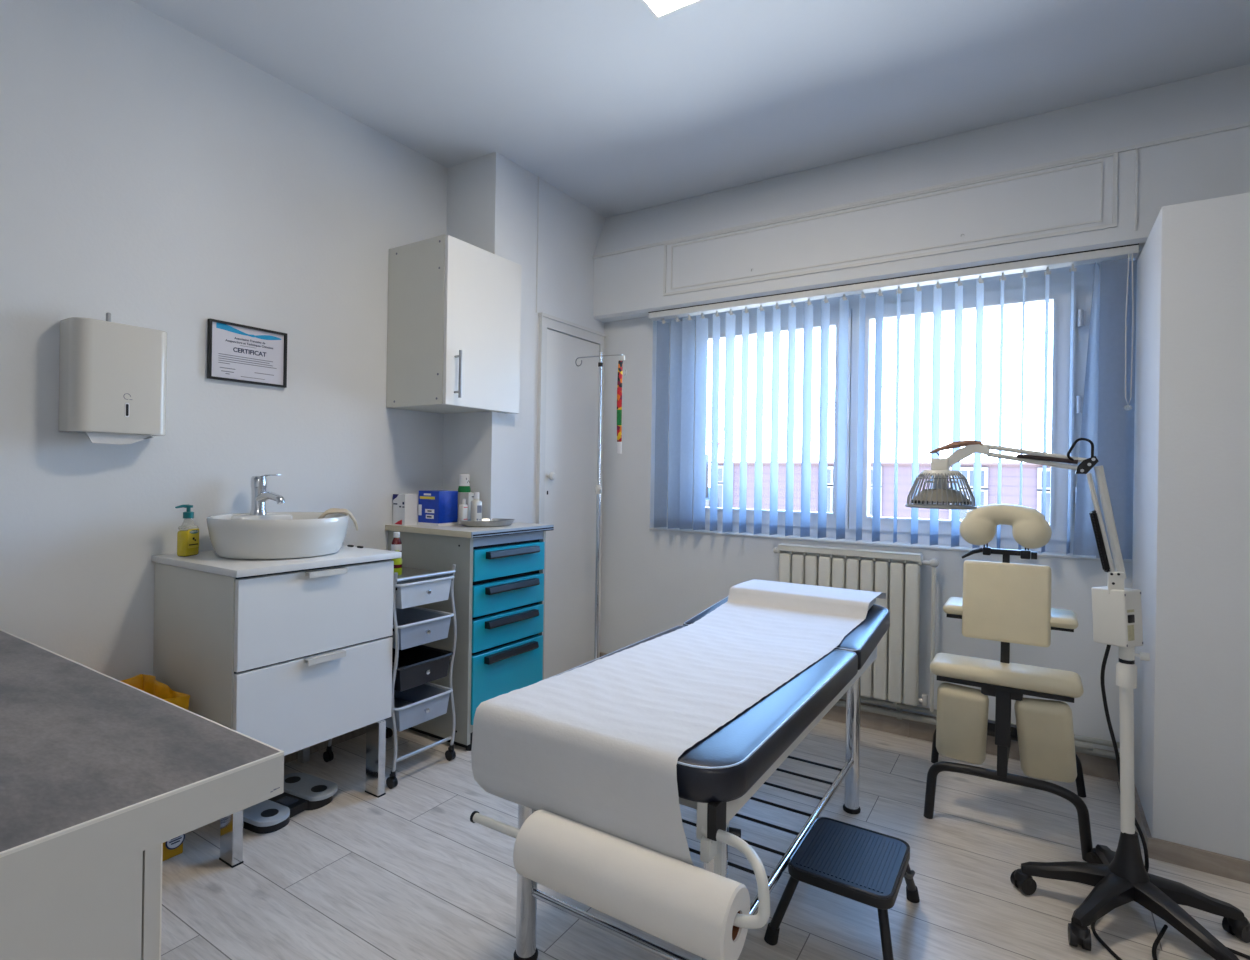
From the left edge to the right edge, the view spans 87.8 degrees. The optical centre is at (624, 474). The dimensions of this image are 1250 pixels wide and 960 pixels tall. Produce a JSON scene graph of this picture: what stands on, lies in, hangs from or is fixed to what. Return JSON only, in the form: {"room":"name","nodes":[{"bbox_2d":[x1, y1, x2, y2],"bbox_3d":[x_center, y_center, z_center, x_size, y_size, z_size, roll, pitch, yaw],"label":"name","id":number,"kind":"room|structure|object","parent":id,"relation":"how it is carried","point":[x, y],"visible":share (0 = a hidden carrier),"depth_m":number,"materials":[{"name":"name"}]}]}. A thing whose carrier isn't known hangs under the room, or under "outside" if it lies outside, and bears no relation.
{"room":"examination room","nodes":[
{"label":"examination room","id":0,"kind":"room"},
{"bbox_2d":[0,0,605,680],"bbox_3d":[-1.724,-0.204,1.819,0.454,2.715,5.220,1,0,32],"label":"wall","id":1,"kind":"structure","parent":0,"point":[153,176],"depth_m":2.32,"materials":[{"name":"paint"}]},
{"bbox_2d":[58,312,166,435],"bbox_3d":[-1.619,-0.319,2.066,0.124,0.382,0.252,1,0,32],"label":"dispenser","id":2,"kind":"object","parent":1,"relation":"attached to","point":[113,376],"visible":1,"depth_m":2.01,"materials":[{"name":"white plastic"}]},
{"bbox_2d":[85,432,153,444],"bbox_3d":[-1.613,-0.112,2.061,0.065,0.039,0.180,1,0,32],"label":"paper towel","id":3,"kind":"object","parent":2,"relation":"hanging from","point":[102,438],"visible":0.9,"depth_m":2.03,"materials":[{"name":"white paper"}]},
{"bbox_2d":[207,318,286,387],"bbox_3d":[-1.427,-0.452,2.463,0.017,0.215,0.286,1,0,32],"label":"framed certificate","id":4,"kind":"object","parent":1,"relation":"attached to","point":[240,353],"visible":1,"depth_m":2.45,"materials":[{"name":"white paper"}]},
{"bbox_2d":[218,345,276,379],"bbox_3d":[-1.429,-0.425,2.463,0.001,0.118,0.215,1,0,32],"label":"print","id":5,"kind":"object","parent":4,"relation":"attached to","point":[235,362],"depth_m":2.46,"materials":[{"name":"grey paper"}]},
{"bbox_2d":[284,726,365,763],"bbox_3d":[-2.129,1.113,1.400,0.014,0.070,3.900,1,0,32],"label":"baseboard","id":6,"kind":"structure","parent":1,"relation":"attached to","point":[320,746],"depth_m":2.77,"materials":[{"name":"grey wood"}]},
{"bbox_2d":[386,234,521,413],"bbox_3d":[-0.787,-0.666,3.076,0.433,0.732,0.474,1,0,32],"label":"upper cabinet","id":7,"kind":"object","parent":1,"relation":"attached to","point":[454,319],"visible":1,"depth_m":2.92,"materials":[{"name":"white laminate"}]},
{"bbox_2d":[536,177,538,312],"bbox_3d":[-0.454,-1.191,3.369,0.004,0.703,0.006,1,0,32],"label":"trim","id":8,"kind":"structure","parent":1,"relation":"attached to","point":[538,177],"depth_m":3.37,"materials":[{"name":"white paint"}]},
{"bbox_2d":[536,312,605,679],"bbox_3d":[-0.286,0.170,3.616,0.058,2.012,0.592,1,0,32],"label":"door","id":9,"kind":"structure","parent":1,"relation":"in","point":[568,393],"depth_m":3.60,"materials":[{"name":"white paint"}]},
{"bbox_2d":[131,0,1249,217],"bbox_3d":[0.247,-1.556,0.669,4.940,0.050,5.370,1,0,32],"label":"ceiling","id":10,"kind":"structure","parent":0,"point":[618,108],"depth_m":2.44,"materials":[{"name":"paint"}]},
{"bbox_2d":[640,0,703,19],"bbox_3d":[0.151,-1.519,1.946,0.300,0.028,0.300,1,0,32],"label":"recessed light","id":11,"kind":"object","parent":10,"relation":"in","point":[659,9],"visible":1,"depth_m":2.09,"materials":[{"name":"white paint"}]},
{"bbox_2d":[646,0,693,14],"bbox_3d":[0.151,-1.513,1.946,0.276,0.008,0.276,1,0,32],"label":"diffuser","id":12,"kind":"object","parent":11,"relation":"attached to","point":[655,7],"depth_m":2.09,"materials":[{"name":"beige"}]},
{"bbox_2d":[161,719,1249,959],"bbox_3d":[0.205,1.208,0.669,4.940,0.050,5.370,1,0,32],"label":"floor","id":13,"kind":"structure","parent":0,"point":[404,873],"depth_m":1.88,"materials":[{"name":"grey wood"}]},
{"bbox_2d":[0,630,283,959],"bbox_3d":[-1.625,0.779,0.702,1.564,0.752,1.656,1,0,32],"label":"desk","id":14,"kind":"object","parent":13,"relation":"on","point":[99,771],"visible":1,"depth_m":0.87,"materials":[{"name":"grey laminate"}]},
{"bbox_2d":[121,674,189,861],"bbox_3d":[-1.549,0.908,1.958,0.348,0.496,0.290,1,0,32],"label":"waste bin","id":15,"kind":"object","parent":13,"relation":"on","point":[149,684],"visible":0.16,"depth_m":2.04,"materials":[{"name":"yellow plastic"}]},
{"bbox_2d":[152,545,401,867],"bbox_3d":[-1.222,0.722,2.304,0.563,0.879,0.588,1,0,32],"label":"base cabinet","id":16,"kind":"object","parent":13,"relation":"on","point":[289,656],"visible":0.82,"depth_m":2.11,"materials":[{"name":"white laminate"}]},
{"bbox_2d":[152,545,401,577],"bbox_3d":[-1.219,0.293,2.306,0.554,0.022,0.588,1,0,32],"label":"countertop","id":17,"kind":"structure","parent":16,"relation":"on","point":[205,561],"depth_m":2.12,"materials":[{"name":"white laminate"}]},
{"bbox_2d":[175,504,198,556],"bbox_3d":[-1.484,0.190,2.200,0.044,0.175,0.076,1,0,7],"label":"soap bottle","id":18,"kind":"object","parent":17,"relation":"on","point":[187,540],"visible":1,"depth_m":2.19,"materials":[{"name":"yellow plastic"}]},
{"bbox_2d":[206,512,349,559],"bbox_3d":[-1.236,0.215,2.316,0.476,0.134,0.448,1,0,32],"label":"basin","id":19,"kind":"object","parent":17,"relation":"in","point":[273,535],"visible":0.96,"depth_m":2.14,"materials":[{"name":"white ceramic"}]},
{"bbox_2d":[250,474,284,514],"bbox_3d":[-1.321,0.075,2.396,0.169,0.153,0.056,1,0,32],"label":"faucet","id":20,"kind":"object","parent":19,"relation":"on","point":[259,496],"visible":1,"depth_m":2.40,"materials":[{"name":"silver metal"}]},
{"bbox_2d":[318,508,357,530],"bbox_3d":[-1.085,0.171,2.455,0.142,0.085,0.109,1,0,-21],"label":"cloth","id":21,"kind":"object","parent":19,"relation":"on","point":[332,510],"visible":0.94,"depth_m":2.43,"materials":[{"name":"beige fabric"}]},
{"bbox_2d":[243,773,337,833],"bbox_3d":[-1.192,1.139,2.256,0.260,0.046,0.300,1,0,26],"label":"scale","id":22,"kind":"object","parent":13,"relation":"on","point":[302,791],"visible":0.7,"depth_m":2.24,"materials":[{"name":"black plastic"}]},
{"bbox_2d":[323,564,456,788],"bbox_3d":[-0.946,0.765,2.637,0.449,0.801,0.305,1,0,32],"label":"trolley","id":23,"kind":"object","parent":13,"relation":"on","point":[415,665],"visible":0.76,"depth_m":2.55,"materials":[{"name":"metal"}]},
{"bbox_2d":[391,532,401,559],"bbox_3d":[-0.984,0.325,2.795,0.043,0.150,0.043,1,0,32],"label":"medicine bottle","id":24,"kind":"object","parent":23,"relation":"on","point":[396,544],"visible":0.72,"depth_m":2.78,"materials":[{"name":"red plastic"}]},
{"bbox_2d":[392,550,401,574],"bbox_3d":[-0.909,0.352,2.587,0.041,0.096,0.041,1,0,32],"label":"bottle","id":25,"kind":"object","parent":23,"relation":"on","point":[398,561],"visible":0.56,"depth_m":2.57,"materials":[{"name":"yellow plastic"}]},
{"bbox_2d":[393,566,452,583],"bbox_3d":[-0.941,0.405,2.638,0.395,0.008,0.272,1,0,32],"label":"shelf","id":26,"kind":"object","parent":23,"relation":"attached to","point":[409,574],"depth_m":2.57,"materials":[{"name":"white metal"}]},
{"bbox_2d":[385,522,553,750],"bbox_3d":[-0.729,0.704,3.071,0.572,0.929,0.538,1,0,32],"label":"drawer unit","id":27,"kind":"object","parent":13,"relation":"on","point":[499,577],"visible":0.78,"depth_m":2.85,"materials":[{"name":"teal laminate"}]},
{"bbox_2d":[395,522,546,531],"bbox_3d":[-0.730,0.252,3.077,0.553,0.023,0.533,1,0,32],"label":"countertop","id":28,"kind":"structure","parent":27,"relation":"on","point":[458,527],"depth_m":2.94,"materials":[{"name":"grey laminate"}]},
{"bbox_2d":[393,494,418,525],"bbox_3d":[-1.024,0.165,3.037,0.084,0.142,0.086,1,0,32],"label":"glove box","id":29,"kind":"object","parent":28,"relation":"on","point":[405,506],"visible":1,"depth_m":3.01,"materials":[{"name":"white cardboard"}]},
{"bbox_2d":[418,490,457,525],"bbox_3d":[-0.879,0.158,3.055,0.134,0.160,0.126,1,0,29],"label":"box","id":30,"kind":"object","parent":28,"relation":"on","point":[435,507],"visible":1,"depth_m":3.01,"materials":[{"name":"blue cardboard"}]},
{"bbox_2d":[458,492,473,523],"bbox_3d":[-0.794,0.163,3.139,0.179,0.152,0.072,1,0,32],"label":"cardboard box","id":31,"kind":"object","parent":28,"relation":"on","point":[469,496],"visible":0.17,"depth_m":3.08,"materials":[{"name":"white cardboard"}]},
{"bbox_2d":[458,474,470,491],"bbox_3d":[-0.773,0.044,3.122,0.060,0.086,0.060,1,0,32],"label":"jar","id":32,"kind":"object","parent":31,"relation":"on","point":[464,479],"visible":0.94,"depth_m":3.10,"materials":[{"name":"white plastic"}]},
{"bbox_2d":[459,518,514,526],"bbox_3d":[-0.644,0.227,3.030,0.264,0.029,0.165,1,0,-28],"label":"tray","id":33,"kind":"object","parent":28,"relation":"on","point":[495,522],"visible":0.91,"depth_m":2.97,"materials":[{"name":"metal"}]},
{"bbox_2d":[459,499,467,524],"bbox_3d":[-0.748,0.175,3.002,0.030,0.119,0.036,1,0,32],"label":"bottle","id":34,"kind":"object","parent":33,"relation":"in","point":[463,507],"visible":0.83,"depth_m":2.99,"materials":[{"name":"white plastic"}]},
{"bbox_2d":[471,492,481,520],"bbox_3d":[-0.696,0.160,3.040,0.039,0.150,0.048,1,0,32],"label":"bottle","id":35,"kind":"object","parent":33,"relation":"in","point":[476,504],"visible":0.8,"depth_m":3.02,"materials":[{"name":"white plastic"}]},
{"bbox_2d":[575,352,622,658],"bbox_3d":[-0.131,0.271,3.418,0.423,1.815,0.404,1,0,32],"label":"stand","id":36,"kind":"object","parent":13,"relation":"on","point":[598,491],"visible":0.44,"depth_m":3.40,"materials":[{"name":"silver metal"}]},
{"bbox_2d":[617,355,625,453],"bbox_3d":[-0.018,-0.357,3.330,0.049,0.503,0.021,1,0,10],"label":"strap","id":37,"kind":"object","parent":36,"relation":"hanging from","point":[622,358],"visible":1,"depth_m":3.33,"materials":[{"name":"multicoloured fabric"}]},
{"bbox_2d":[470,597,889,959],"bbox_3d":[0.361,0.840,1.936,0.727,0.692,1.656,1,0,32],"label":"couch","id":38,"kind":"object","parent":13,"relation":"on","point":[717,775],"visible":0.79,"depth_m":1.49,"materials":[{"name":"black leather"}]},
{"bbox_2d":[471,579,886,959],"bbox_3d":[0.332,0.627,1.929,0.669,0.376,1.708,1,0,32],"label":"paper roll","id":39,"kind":"object","parent":38,"relation":"on","point":[595,748],"visible":1,"depth_m":1.37,"materials":[{"name":"white paper"}]},
{"bbox_2d":[556,626,857,802],"bbox_3d":[0.191,0.575,1.754,0.627,0.072,1.006,1,0,32],"label":"cushion","id":40,"kind":"object","parent":38,"relation":"on","point":[722,766],"depth_m":1.38,"materials":[{"name":"black leather"}]},
{"bbox_2d":[683,597,889,669],"bbox_3d":[0.617,0.557,2.424,0.627,0.118,0.563,1,0,32],"label":"cushion","id":41,"kind":"object","parent":38,"relation":"on","point":[863,640],"depth_m":2.23,"materials":[{"name":"white paper"}]},
{"bbox_2d":[868,598,875,609],"bbox_3d":[0.705,0.481,2.554,0.505,0.061,0.205,1,0,32],"label":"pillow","id":42,"kind":"object","parent":38,"relation":"on","point":[873,601],"visible":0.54,"depth_m":2.42,"materials":[{"name":"white paper"}]},
{"bbox_2d":[764,817,919,959],"bbox_3d":[0.591,1.093,1.720,0.327,0.205,0.438,1,0,32],"label":"step stool","id":43,"kind":"object","parent":13,"relation":"on","point":[859,864],"visible":1,"depth_m":1.65,"materials":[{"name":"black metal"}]},
{"bbox_2d":[924,504,1092,861],"bbox_3d":[1.375,0.654,2.356,0.530,1.098,0.524,1,0,32],"label":"chair","id":44,"kind":"object","parent":13,"relation":"on","point":[1006,602],"visible":1,"depth_m":2.20,"materials":[{"name":"beige leather"}]},
{"bbox_2d":[905,438,1249,959],"bbox_3d":[1.329,0.551,1.784,0.504,1.300,0.986,1,0,-39],"label":"heat lamp","id":45,"kind":"object","parent":13,"relation":"on","point":[1118,878],"visible":1,"depth_m":1.76,"materials":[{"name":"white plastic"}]},
{"bbox_2d":[931,458,949,469],"bbox_3d":[0.968,-0.029,1.992,0.048,0.038,0.040,1,0,32],"label":"socket","id":46,"kind":"object","parent":45,"relation":"attached to","point":[936,463],"depth_m":1.97,"materials":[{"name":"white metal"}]},
{"bbox_2d":[1128,614,1134,622],"bbox_3d":[1.355,0.388,1.738,0.024,0.022,0.005,1,0,-22],"label":"switch","id":47,"kind":"object","parent":45,"relation":"attached to","point":[1131,617],"depth_m":1.74,"materials":[{"name":"black plastic"}]},
{"bbox_2d":[600,250,1141,752],"bbox_3d":[1.635,-0.152,2.908,4.960,2.715,0.220,1,0,32],"label":"wall","id":48,"kind":"structure","parent":0,"point":[653,582],"depth_m":3.57,"materials":[{"name":"paint"}]},
{"bbox_2d":[773,544,938,711],"bbox_3d":[1.062,0.701,3.061,0.750,0.693,0.073,1,0,32],"label":"radiator","id":49,"kind":"object","parent":48,"relation":"attached to","point":[898,647],"visible":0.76,"depth_m":2.95,"materials":[{"name":"metal"}]},
{"bbox_2d":[778,544,921,565],"bbox_3d":[1.050,0.379,3.071,0.646,0.050,0.073,1,0,32],"label":"grille","id":50,"kind":"object","parent":49,"relation":"attached to","point":[839,555],"depth_m":3.05,"materials":[{"name":"metal"}]},
{"bbox_2d":[610,652,1119,758],"bbox_3d":[0.939,1.077,3.167,2.418,0.089,0.068,1,0,32],"label":"pipe","id":51,"kind":"object","parent":48,"relation":"attached to","point":[1083,744],"visible":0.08,"depth_m":2.91,"materials":[{"name":"metal"}]},
{"bbox_2d":[649,527,1131,562],"bbox_3d":[1.096,0.329,3.182,2.188,0.012,0.128,1,0,32],"label":"window sill","id":52,"kind":"structure","parent":48,"relation":"attached to","point":[731,533],"depth_m":3.09,"materials":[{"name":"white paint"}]},
{"bbox_2d":[664,259,1131,552],"bbox_3d":[1.135,-0.299,3.227,2.188,1.248,0.140,1,0,32],"label":"window","id":53,"kind":"structure","parent":48,"relation":"in","point":[1059,278],"depth_m":3.04,"materials":[{"name":"white plastic"}]},
{"bbox_2d":[648,243,1138,559],"bbox_3d":[1.048,-0.287,3.070,2.161,1.207,0.105,1,0,32],"label":"vertical blind","id":54,"kind":"object","parent":53,"relation":"attached to","point":[1108,410],"visible":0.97,"depth_m":3.05,"materials":[{"name":"blue fabric"}]},
{"bbox_2d":[593,64,1249,322],"bbox_3d":[1.707,-1.195,2.665,4.406,0.628,0.130,1,0,32],"label":"roller shutter box","id":55,"kind":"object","parent":48,"relation":"attached to","point":[627,285],"depth_m":2.81,"materials":[{"name":"paint"}]},
{"bbox_2d":[593,121,1249,295],"bbox_3d":[1.673,-1.085,2.614,4.406,0.322,0.012,1,0,32],"label":"trim","id":56,"kind":"structure","parent":55,"relation":"attached to","point":[1114,152],"depth_m":2.81,"materials":[{"name":"white paint"}]},
{"bbox_2d":[600,652,1249,883],"bbox_3d":[1.543,1.149,2.464,4.406,0.110,0.607,1,0,32],"label":"baseboard","id":57,"kind":"structure","parent":48,"relation":"attached to","point":[1092,765],"depth_m":2.56,"materials":[{"name":"grey wood"}]},
{"bbox_2d":[1132,193,1249,860],"bbox_3d":[2.627,0.195,1.792,1.880,2.050,0.595,1,0,32],"label":"wardrobe","id":58,"kind":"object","parent":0,"point":[1191,563],"depth_m":2.00,"materials":[{"name":"paint"}]},
{"label":"outside","id":59,"kind":"structure","parent":0,"visible":0},
{"bbox_2d":[708,462,1050,523],"bbox_3d":[10.926,3.508,20.185,15.500,7.680,6.150,1,0,32],"label":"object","id":60,"kind":"structure","parent":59,"point":[1032,474],"depth_m":18.63,"materials":[{"name":"pink"}]},
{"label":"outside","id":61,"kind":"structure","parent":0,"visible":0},
{"bbox_2d":[705,454,709,506],"bbox_3d":[2.060,3.262,23.772,3.280,7.900,4.000,1,0,32],"label":"gabled house","id":62,"kind":"structure","parent":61,"point":[707,493],"depth_m":22.11,"materials":[{"name":"white"}]},
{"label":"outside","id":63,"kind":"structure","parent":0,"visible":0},
{"bbox_2d":[706,329,1052,444],"bbox_3d":[2.822,-1.114,10.065,19.204,5.535,0.018,1,0,32],"label":"overhead cable","id":64,"kind":"object","parent":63,"point":[1052,329],"visible":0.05,"depth_m":9.13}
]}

